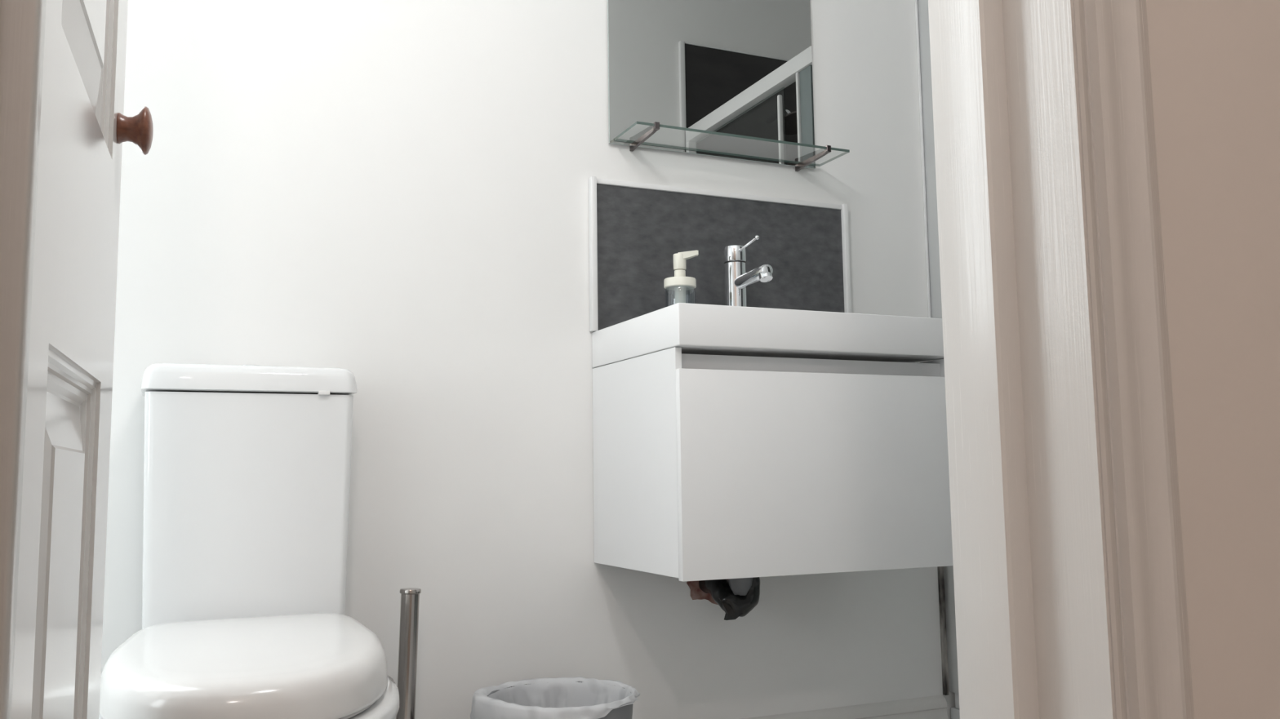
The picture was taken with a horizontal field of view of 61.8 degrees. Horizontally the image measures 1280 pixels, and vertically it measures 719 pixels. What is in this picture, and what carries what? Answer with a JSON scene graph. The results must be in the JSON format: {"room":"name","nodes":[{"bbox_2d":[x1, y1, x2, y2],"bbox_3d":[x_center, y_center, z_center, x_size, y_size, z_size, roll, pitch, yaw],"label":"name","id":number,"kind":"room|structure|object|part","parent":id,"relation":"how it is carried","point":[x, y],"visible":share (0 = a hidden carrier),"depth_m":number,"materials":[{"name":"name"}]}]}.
{"room":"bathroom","nodes":[
{"label":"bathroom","id":0,"kind":"room"},
{"bbox_2d":[101,0,955,718],"bbox_3d":[-0.210,-0.413,2.232,3.710,2.550,0.102,2,-7,-24],"label":"wall","id":1,"kind":"structure","parent":0,"point":[393,194],"depth_m":2.08,"materials":[{"name":"white paint"}]},
{"bbox_2d":[607,0,815,168],"bbox_3d":[0.162,-0.796,2.383,0.508,0.706,0.011,2,-7,-24],"label":"mirror","id":2,"kind":"object","parent":1,"relation":"attached to","point":[736,67],"visible":1,"depth_m":2.36,"materials":[{"name":"grey mirror"}]},
{"bbox_2d":[588,176,851,332],"bbox_3d":[0.187,-0.207,2.322,0.634,0.322,0.020,2,-7,-24],"label":"backsplash","id":3,"kind":"structure","parent":1,"relation":"attached to","point":[636,229],"depth_m":2.31,"materials":[{"name":"stone"}]},
{"bbox_3d":[-0.096,-0.217,2.195,0.012,0.322,0.020,2,-7,-24],"label":"edge trim","id":4,"kind":"part","parent":3,"relation":"part of","materials":[{"name":"white plastic"}]},
{"bbox_3d":[0.184,-0.360,2.341,0.608,0.012,0.014,2,-7,-24],"label":"edge trim","id":5,"kind":"part","parent":3,"relation":"part of","materials":[{"name":"white plastic"}]},
{"bbox_3d":[0.471,-0.197,2.448,0.012,0.322,0.020,2,-7,-24],"label":"edge trim","id":6,"kind":"part","parent":3,"relation":"part of","materials":[{"name":"white plastic"}]},
{"bbox_2d":[698,577,759,620],"bbox_3d":[0.175,0.444,2.184,0.133,0.163,0.084,-5,-7,32],"label":"pipe","id":7,"kind":"object","parent":1,"relation":"attached to","point":[737,597],"visible":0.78,"depth_m":2.15,"materials":[{"name":"black plastic"}]},
{"bbox_2d":[614,120,849,171],"bbox_3d":[0.201,-0.453,2.294,0.509,0.023,0.131,2,-7,-24],"label":"glass shelf","id":8,"kind":"object","parent":1,"relation":"attached to","point":[635,144],"visible":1,"depth_m":2.29,"materials":[{"name":"grey"}]},
{"bbox_2d":[592,346,953,582],"bbox_3d":[0.261,0.203,2.097,0.601,0.394,0.400,2,-7,-24],"label":"vanity unit","id":9,"kind":"object","parent":1,"relation":"attached to","point":[706,467],"visible":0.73,"depth_m":1.91,"materials":[{"name":"white"}]},
{"bbox_3d":[-0.010,0.193,1.985,0.013,0.390,0.384,2,-7,-24],"label":"panel","id":10,"kind":"part","parent":9,"relation":"part of","materials":[{"name":"white"}]},
{"bbox_2d":[591,302,943,368],"bbox_3d":[0.258,-0.030,2.122,0.601,0.073,0.402,2,-7,-24],"label":"basin","id":11,"kind":"object","parent":9,"relation":"in","point":[695,328],"visible":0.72,"depth_m":1.94,"materials":[{"name":"white ceramic"}]},
{"bbox_2d":[663,249,698,306],"bbox_3d":[0.081,-0.141,2.154,0.065,0.158,0.065,-7,-9,44],"label":"soap dispenser","id":12,"kind":"object","parent":11,"relation":"on","point":[679,283],"visible":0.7,"depth_m":2.15,"materials":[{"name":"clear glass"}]},
{"bbox_2d":[665,287,695,306],"bbox_3d":[0.081,-0.105,2.150,0.061,0.084,0.061,2,-7,-24],"label":"bottle","id":13,"kind":"object","parent":12,"relation":"attached to","point":[679,292],"depth_m":2.14,"materials":[{"name":"clear glass"}]},
{"bbox_2d":[723,235,773,306],"bbox_3d":[0.222,-0.156,2.188,0.051,0.191,0.157,2,-7,-24],"label":"mixer tap","id":14,"kind":"object","parent":11,"relation":"on","point":[737,280],"visible":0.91,"depth_m":2.22,"materials":[{"name":"silver metal"}]},
{"bbox_3d":[0.223,-0.238,2.200,0.010,0.025,0.067,3,-7,-31],"label":"lever","id":15,"kind":"part","parent":14,"relation":"part of","materials":[{"name":"silver metal"}]},
{"bbox_3d":[0.231,-0.168,2.173,0.027,0.034,0.115,2,-7,-26],"label":"spout","id":16,"kind":"part","parent":14,"relation":"part of","materials":[{"name":"silver metal"}]},
{"bbox_3d":[0.322,0.044,1.973,0.573,0.090,0.014,2,-7,-24],"label":"recessed rail","id":17,"kind":"part","parent":9,"relation":"part of","materials":[{"name":"white"}]},
{"bbox_3d":[0.525,0.211,2.224,0.013,0.390,0.384,2,-7,-24],"label":"panel","id":18,"kind":"part","parent":9,"relation":"part of","materials":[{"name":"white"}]},
{"bbox_2d":[744,694,947,718],"bbox_3d":[-0.538,0.779,1.884,2.705,0.113,0.016,2,-7,-24],"label":"baseboard","id":19,"kind":"structure","parent":1,"relation":"attached to","point":[935,707],"depth_m":2.37,"materials":[{"name":"white paint"}]},
{"bbox_2d":[937,566,949,695],"bbox_3d":[0.698,0.610,2.464,0.011,0.317,0.008,2,-7,-24],"label":"trim","id":20,"kind":"structure","parent":1,"relation":"attached to","point":[940,569],"depth_m":2.46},
{"bbox_2d":[1146,0,1279,718],"bbox_3d":[0.317,-0.567,0.881,3.860,2.550,0.060,2,-7,-24],"label":"wall","id":21,"kind":"structure","parent":0,"point":[1215,64],"depth_m":0.85,"materials":[{"name":"beige paint"}]},
{"bbox_2d":[1072,0,1194,718],"bbox_3d":[0.365,-0.342,0.834,0.094,2.090,0.018,2,-7,-24],"label":"trim","id":22,"kind":"structure","parent":21,"relation":"attached to","point":[1152,675],"depth_m":0.79,"materials":[{"name":"white paint"}]},
{"bbox_3d":[0.101,0.819,1.439,3.710,0.080,1.537,2,-7,-24],"label":"floor","id":23,"kind":"structure","parent":0,"visible":0},
{"bbox_2d":[98,363,399,718],"bbox_3d":[-0.548,0.384,1.485,0.382,0.814,0.798,2,-7,-24],"label":"toilet","id":24,"kind":"object","parent":23,"relation":"on","point":[246,468],"visible":0.98,"depth_m":1.68,"materials":[{"name":"white ceramic"}]},
{"bbox_3d":[-0.510,0.396,1.399,0.350,0.059,0.587,2,-7,-24],"label":"lid","id":25,"kind":"part","parent":24,"relation":"part of","materials":[{"name":"white plastic"}]},
{"bbox_3d":[-0.660,0.038,1.811,0.331,0.046,0.186,2,-7,-24],"label":"cistern lid","id":26,"kind":"part","parent":24,"relation":"part of","materials":[{"name":"white ceramic"}]},
{"bbox_3d":[-0.509,0.429,1.394,0.334,0.006,0.570,2,-7,-24],"label":"seat","id":27,"kind":"part","parent":24,"relation":"part of","materials":[{"name":"white plastic"}]},
{"bbox_2d":[395,588,421,718],"bbox_3d":[-0.406,0.611,1.829,0.092,0.430,0.092,2,-7,-24],"label":"toilet brush","id":28,"kind":"object","parent":23,"relation":"on","point":[410,597],"visible":1,"depth_m":1.83,"materials":[{"name":"silver metal"}]},
{"bbox_2d":[487,681,632,718],"bbox_3d":[-0.140,0.707,1.863,0.260,0.240,0.260,2,-7,-24],"label":"waste bin","id":29,"kind":"object","parent":23,"relation":"on","point":[624,712],"visible":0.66,"depth_m":1.81,"materials":[{"name":"grey plastic"}]},
{"bbox_2d":[470,676,639,718],"bbox_3d":[-0.148,0.673,1.863,0.297,0.198,0.281,2,-7,-24],"label":"liner","id":30,"kind":"object","parent":29,"relation":"in","point":[545,698],"visible":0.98,"depth_m":1.95,"materials":[{"name":"white plastic"}]},
{"bbox_2d":[950,706,959,718],"bbox_3d":[1.337,0.782,2.012,0.787,0.084,1.314,2,-7,-24],"label":"shower tray","id":31,"kind":"object","parent":23,"relation":"on","point":[955,713],"visible":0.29,"depth_m":2.43,"materials":[{"name":"white ceramic"}]},
{"bbox_2d":[915,0,959,708],"bbox_3d":[0.980,-0.147,1.957,0.056,1.761,1.316,2,-7,-24],"label":"shower enclosure","id":32,"kind":"object","parent":31,"relation":"on","point":[922,14],"visible":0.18,"depth_m":2.56,"materials":[{"name":"clear glass"}]},
{"bbox_3d":[1.000,0.711,1.864,0.042,0.035,1.287,2,-7,-24],"label":"rail","id":33,"kind":"part","parent":32,"relation":"part of","materials":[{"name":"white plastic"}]},
{"bbox_3d":[0.361,-0.558,0.966,3.710,2.550,0.060,2,-7,-24],"label":"wall","id":34,"kind":"structure","parent":0,"visible":0},
{"bbox_2d":[0,0,46,718],"bbox_3d":[-0.348,-0.314,0.588,0.042,2.000,0.136,2,-7,-24],"label":"trim","id":35,"kind":"structure","parent":34,"relation":"attached to","point":[22,22],"depth_m":0.56,"materials":[{"name":"white paint"}]},
{"bbox_2d":[11,0,153,718],"bbox_3d":[-0.461,-0.279,0.896,0.068,1.991,0.565,2,-7,-21],"label":"door","id":36,"kind":"structure","parent":34,"relation":"in","point":[84,127],"depth_m":0.87,"materials":[{"name":"white paint"}]},
{"bbox_3d":[-0.528,-0.241,1.119,0.035,0.050,0.050,2,-7,-24],"label":"knob","id":37,"kind":"part","parent":36,"relation":"part of","materials":[{"name":"brown wood"}]},
{"bbox_2d":[928,0,1115,718],"bbox_3d":[0.291,-0.291,0.869,0.042,2.000,0.144,2,-7,-24],"label":"trim","id":38,"kind":"structure","parent":34,"relation":"attached to","point":[1033,637],"depth_m":0.82,"materials":[{"name":"white paint"}]}
]}

